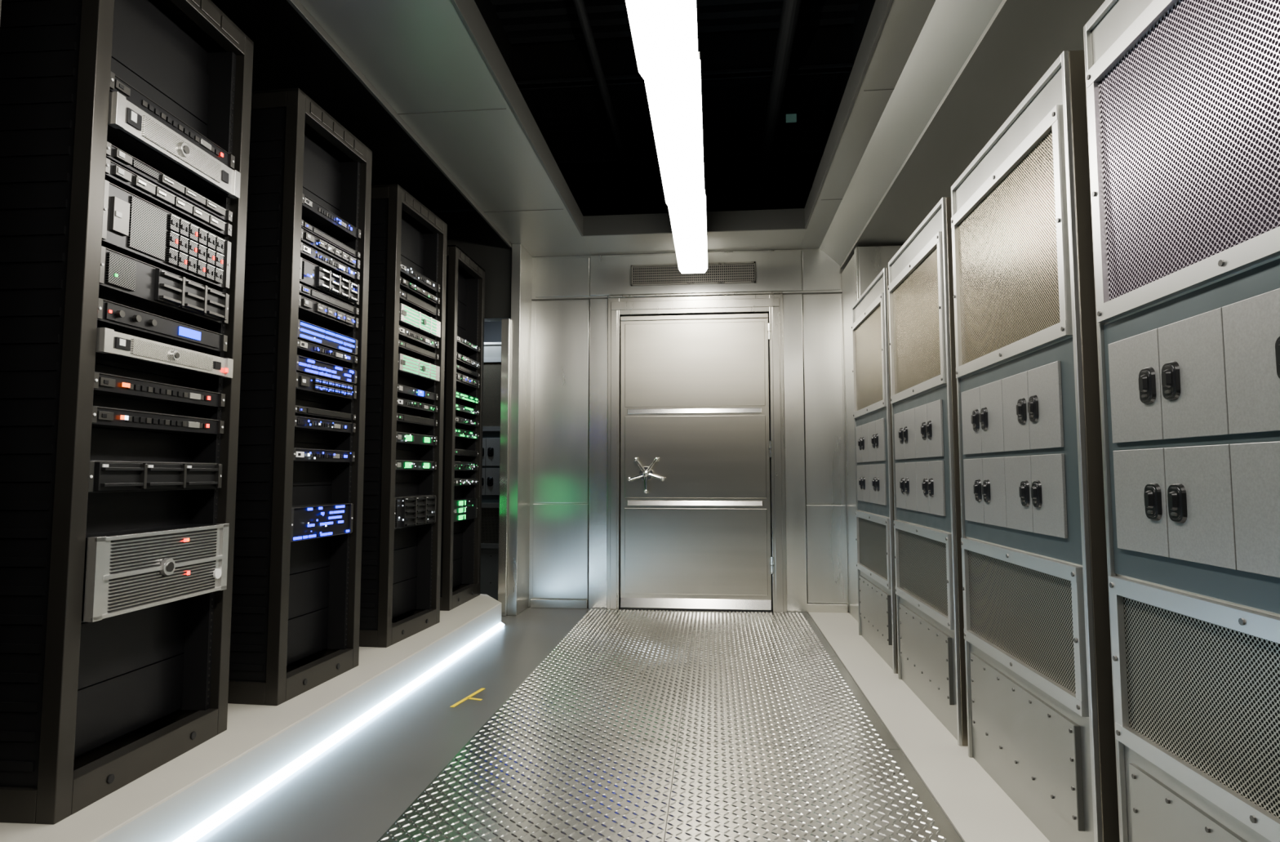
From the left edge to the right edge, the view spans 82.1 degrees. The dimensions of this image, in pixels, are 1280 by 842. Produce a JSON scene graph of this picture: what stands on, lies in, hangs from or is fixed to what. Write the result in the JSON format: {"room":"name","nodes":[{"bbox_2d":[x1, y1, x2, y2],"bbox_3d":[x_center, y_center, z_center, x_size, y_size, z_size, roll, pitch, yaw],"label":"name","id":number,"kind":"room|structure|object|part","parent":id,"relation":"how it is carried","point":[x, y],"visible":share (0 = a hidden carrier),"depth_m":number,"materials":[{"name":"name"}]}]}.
{"room":"server room","nodes":[
{"label":"server room","id":0,"kind":"room"},
{"bbox_2d":[433,211,532,616],"bbox_3d":[-1.651,-0.076,5.586,1.610,2.950,0.490,0,-4,6],"label":"wall","id":1,"kind":"structure","parent":0,"point":[508,270],"depth_m":5.37,"materials":[{"name":"metal"}]},
{"bbox_2d":[484,320,501,342],"bbox_3d":[-1.609,-0.031,6.561,1.700,3.000,0.100,0,-4,6],"label":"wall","id":2,"kind":"structure","parent":0,"point":[492,330],"depth_m":6.54,"materials":[{"name":"grey metal"}]},
{"bbox_2d":[210,0,875,216],"bbox_3d":[-0.459,-2.332,3.135,4.900,1.500,9.200,0,-4,6],"label":"ceiling","id":3,"kind":"structure","parent":0,"point":[775,74],"depth_m":5.34,"materials":[{"name":"black paint"}]},
{"bbox_2d":[625,0,697,79],"bbox_3d":[0.037,-2.143,2.023,0.210,1.795,1.262,0,-4,6],"label":"fluorescent light","id":4,"kind":"object","parent":3,"relation":"hanging from","point":[664,33],"visible":1,"depth_m":2.34,"materials":[{"name":"white plastic"}]},
{"bbox_2d":[644,51,704,208],"bbox_3d":[0.174,-2.053,3.282,0.202,1.795,1.262,0,-4,6],"label":"fluorescent light","id":5,"kind":"object","parent":3,"relation":"hanging from","point":[675,104],"visible":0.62,"depth_m":3.03,"materials":[{"name":"white plastic"}]},
{"bbox_2d":[667,189,707,273],"bbox_3d":[0.307,-1.963,4.537,0.200,1.795,1.252,0,-4,6],"label":"fluorescent light","id":6,"kind":"object","parent":3,"relation":"hanging from","point":[689,225],"visible":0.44,"depth_m":4.33,"materials":[{"name":"white plastic"}]},
{"bbox_2d":[195,606,964,841],"bbox_3d":[-0.508,1.259,2.882,4.800,0.100,9.000,0,-4,6],"label":"floor","id":7,"kind":"structure","parent":0,"point":[355,789],"depth_m":2.66,"materials":[{"name":"concrete"}]},
{"bbox_2d":[0,593,501,841],"bbox_3d":[-2.054,1.067,1.953,1.690,0.150,6.780,0,-4,6],"label":"platform","id":8,"kind":"object","parent":7,"relation":"on","point":[164,803],"visible":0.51,"depth_m":2.37,"materials":[{"name":"white"}]},
{"bbox_2d":[0,0,1,22],"bbox_3d":[-1.884,-0.246,1.327,0.831,2.381,0.665,0,-4,6],"label":"rack","id":9,"kind":"object","parent":8,"relation":"on","point":[0,0],"visible":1,"depth_m":1.66,"materials":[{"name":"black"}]},
{"bbox_2d":[0,0,253,823],"bbox_3d":[-1.790,-0.182,2.229,0.857,2.381,0.665,0,-4,4],"label":"rack","id":10,"kind":"object","parent":8,"relation":"on","point":[125,125],"visible":1,"depth_m":2.02,"materials":[{"name":"black metal"}]},
{"bbox_2d":[227,88,372,705],"bbox_3d":[-1.691,-0.102,3.123,0.831,2.351,0.575,-1,-4,8],"label":"rack","id":11,"kind":"object","parent":8,"relation":"on","point":[296,592],"visible":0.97,"depth_m":2.91,"materials":[{"name":"black metal"}]},
{"bbox_2d":[173,622,504,841],"bbox_3d":[-1.252,1.109,1.708,0.024,0.024,6.301,0,-4,6],"label":"strip light","id":12,"kind":"object","parent":8,"relation":"attached to","point":[206,825],"visible":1,"depth_m":2.57,"materials":[{"name":"white plastic"}]},
{"bbox_2d":[359,184,447,647],"bbox_3d":[-1.593,-0.026,4.051,0.835,2.331,0.620,-1,-4,9],"label":"rack","id":13,"kind":"object","parent":8,"relation":"on","point":[402,535],"visible":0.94,"depth_m":3.89,"materials":[{"name":"black metal"}]},
{"bbox_2d":[440,244,484,610],"bbox_3d":[-1.561,0.047,4.994,0.824,2.321,0.610,0,-4,6],"label":"rack","id":14,"kind":"object","parent":8,"relation":"on","point":[463,413],"visible":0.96,"depth_m":5.03,"materials":[{"name":"black metal"}]},
{"bbox_2d":[449,687,484,706],"bbox_3d":[-0.737,1.237,3.284,0.084,0.002,0.284,-1,-4,16],"label":"tape","id":15,"kind":"object","parent":7,"relation":"on","point":[482,688],"visible":1,"depth_m":3.27,"materials":[{"name":"yellow plastic"}]},
{"bbox_2d":[480,342,501,599],"bbox_3d":[-1.372,0.408,6.119,0.892,2.060,0.487,0,-4,6],"label":"tall cabinet","id":16,"kind":"object","parent":7,"relation":"on","point":[492,350],"visible":0.23,"depth_m":5.87,"materials":[{"name":"metal"}]},
{"bbox_3d":[-1.412,1.176,5.843,0.757,0.250,0.014,0,-4,6],"label":"riveted kick panel","id":17,"kind":"part","parent":16,"relation":"part of","materials":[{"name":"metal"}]},
{"bbox_2d":[376,608,962,841],"bbox_3d":[0.157,1.194,2.750,1.577,0.011,5.257,0,-4,6],"label":"walkway","id":18,"kind":"object","parent":7,"relation":"on","point":[778,741],"visible":1,"depth_m":2.64,"materials":[{"name":"metal"}]},
{"bbox_2d":[808,612,1049,841],"bbox_3d":[1.234,1.126,1.761,0.748,0.006,7.060,0,-4,6],"label":"floor strip","id":19,"kind":"object","parent":7,"relation":"on","point":[978,808],"visible":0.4,"depth_m":2.65,"materials":[{"name":"white"}]},
{"bbox_2d":[851,267,897,673],"bbox_3d":[1.538,0.262,4.159,0.487,2.060,0.892,0,-4,6],"label":"tall cabinet","id":20,"kind":"object","parent":19,"relation":"on","point":[872,406],"visible":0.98,"depth_m":4.07,"materials":[{"name":"metal"}]},
{"bbox_3d":[1.317,1.048,4.142,0.014,0.250,0.757,0,-4,6],"label":"riveted kick panel","id":21,"kind":"part","parent":20,"relation":"part of","materials":[{"name":"metal"}]},
{"bbox_2d":[888,196,968,745],"bbox_3d":[1.440,0.192,3.186,0.487,2.060,0.892,0,-4,6],"label":"tall cabinet","id":22,"kind":"object","parent":19,"relation":"on","point":[927,531],"visible":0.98,"depth_m":3.06,"materials":[{"name":"metal"}]},
{"bbox_3d":[1.220,0.978,3.170,0.014,0.250,0.757,0,-4,6],"label":"riveted kick panel","id":23,"kind":"part","parent":22,"relation":"part of","materials":[{"name":"metal"}]},
{"bbox_2d":[951,50,1119,841],"bbox_3d":[1.342,0.122,2.204,0.487,2.060,0.892,0,-4,6],"label":"tall cabinet","id":24,"kind":"object","parent":19,"relation":"on","point":[1040,712],"visible":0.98,"depth_m":2.03,"materials":[{"name":"metal"}]},
{"bbox_3d":[1.121,0.908,2.187,0.014,0.250,0.757,0,-4,6],"label":"riveted kick panel","id":25,"kind":"part","parent":24,"relation":"part of","materials":[{"name":"metal"}]},
{"bbox_2d":[1083,0,1279,841],"bbox_3d":[1.244,0.051,1.221,0.487,2.060,0.892,0,-4,6],"label":"tall cabinet","id":26,"kind":"object","parent":19,"relation":"on","point":[1183,96],"visible":1,"depth_m":1.38,"materials":[{"name":"metal"}]},
{"bbox_3d":[1.023,0.837,1.204,0.014,0.250,0.757,0,-4,6],"label":"riveted kick panel","id":27,"kind":"part","parent":26,"relation":"part of","materials":[{"name":"metal"}]},
{"bbox_2d":[528,248,848,612],"bbox_3d":[0.562,0.057,5.544,2.820,2.680,0.195,0,-4,6],"label":"wall","id":28,"kind":"structure","parent":0,"point":[568,539],"depth_m":5.51,"materials":[{"name":"metal"}]},
{"bbox_2d":[631,261,755,285],"bbox_3d":[0.399,-1.111,5.554,0.940,0.160,0.014,0,-4,6],"label":"air vent grille","id":29,"kind":"object","parent":28,"relation":"in","point":[722,273],"visible":0.94,"depth_m":5.55,"materials":[{"name":"black metal"}]},
{"bbox_2d":[606,291,786,611],"bbox_3d":[0.408,0.218,5.450,1.310,2.345,0.070,0,-4,6],"label":"door frame","id":30,"kind":"structure","parent":28,"relation":"in","point":[771,302],"depth_m":5.46,"materials":[{"name":"metal"}]},
{"bbox_2d":[619,313,772,611],"bbox_3d":[0.406,0.295,5.475,1.106,2.186,0.110,0,-4,6],"label":"door slab","id":31,"kind":"structure","parent":30,"relation":"attached to","point":[695,388],"depth_m":5.44,"materials":[{"name":"metal"}]},
{"bbox_2d":[626,457,664,493],"bbox_3d":[0.043,0.401,5.427,0.278,0.266,0.086,0,-4,6],"label":"handwheel","id":32,"kind":"object","parent":31,"relation":"attached to","point":[646,473],"visible":1,"depth_m":5.42,"materials":[{"name":"silver metal"}]},
{"bbox_3d":[0.957,0.190,5.382,0.028,1.830,0.028,0,-4,6],"label":"hinges","id":33,"kind":"part","parent":30,"relation":"part of","materials":[{"name":"silver metal"}]},
{"bbox_2d":[841,245,902,622],"bbox_3d":[1.691,0.116,5.042,0.475,2.490,0.640,0,-4,6],"label":"wall","id":34,"kind":"structure","parent":0,"point":[866,263],"depth_m":5.11,"materials":[{"name":"metal"}]},
{"bbox_2d":[286,0,1105,269],"bbox_3d":[0.236,-1.509,2.100,3.025,0.330,7.200,0,-4,6],"label":"ceiling","id":35,"kind":"structure","parent":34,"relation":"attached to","point":[930,84],"depth_m":3.34,"materials":[{"name":"metal"}]}
]}

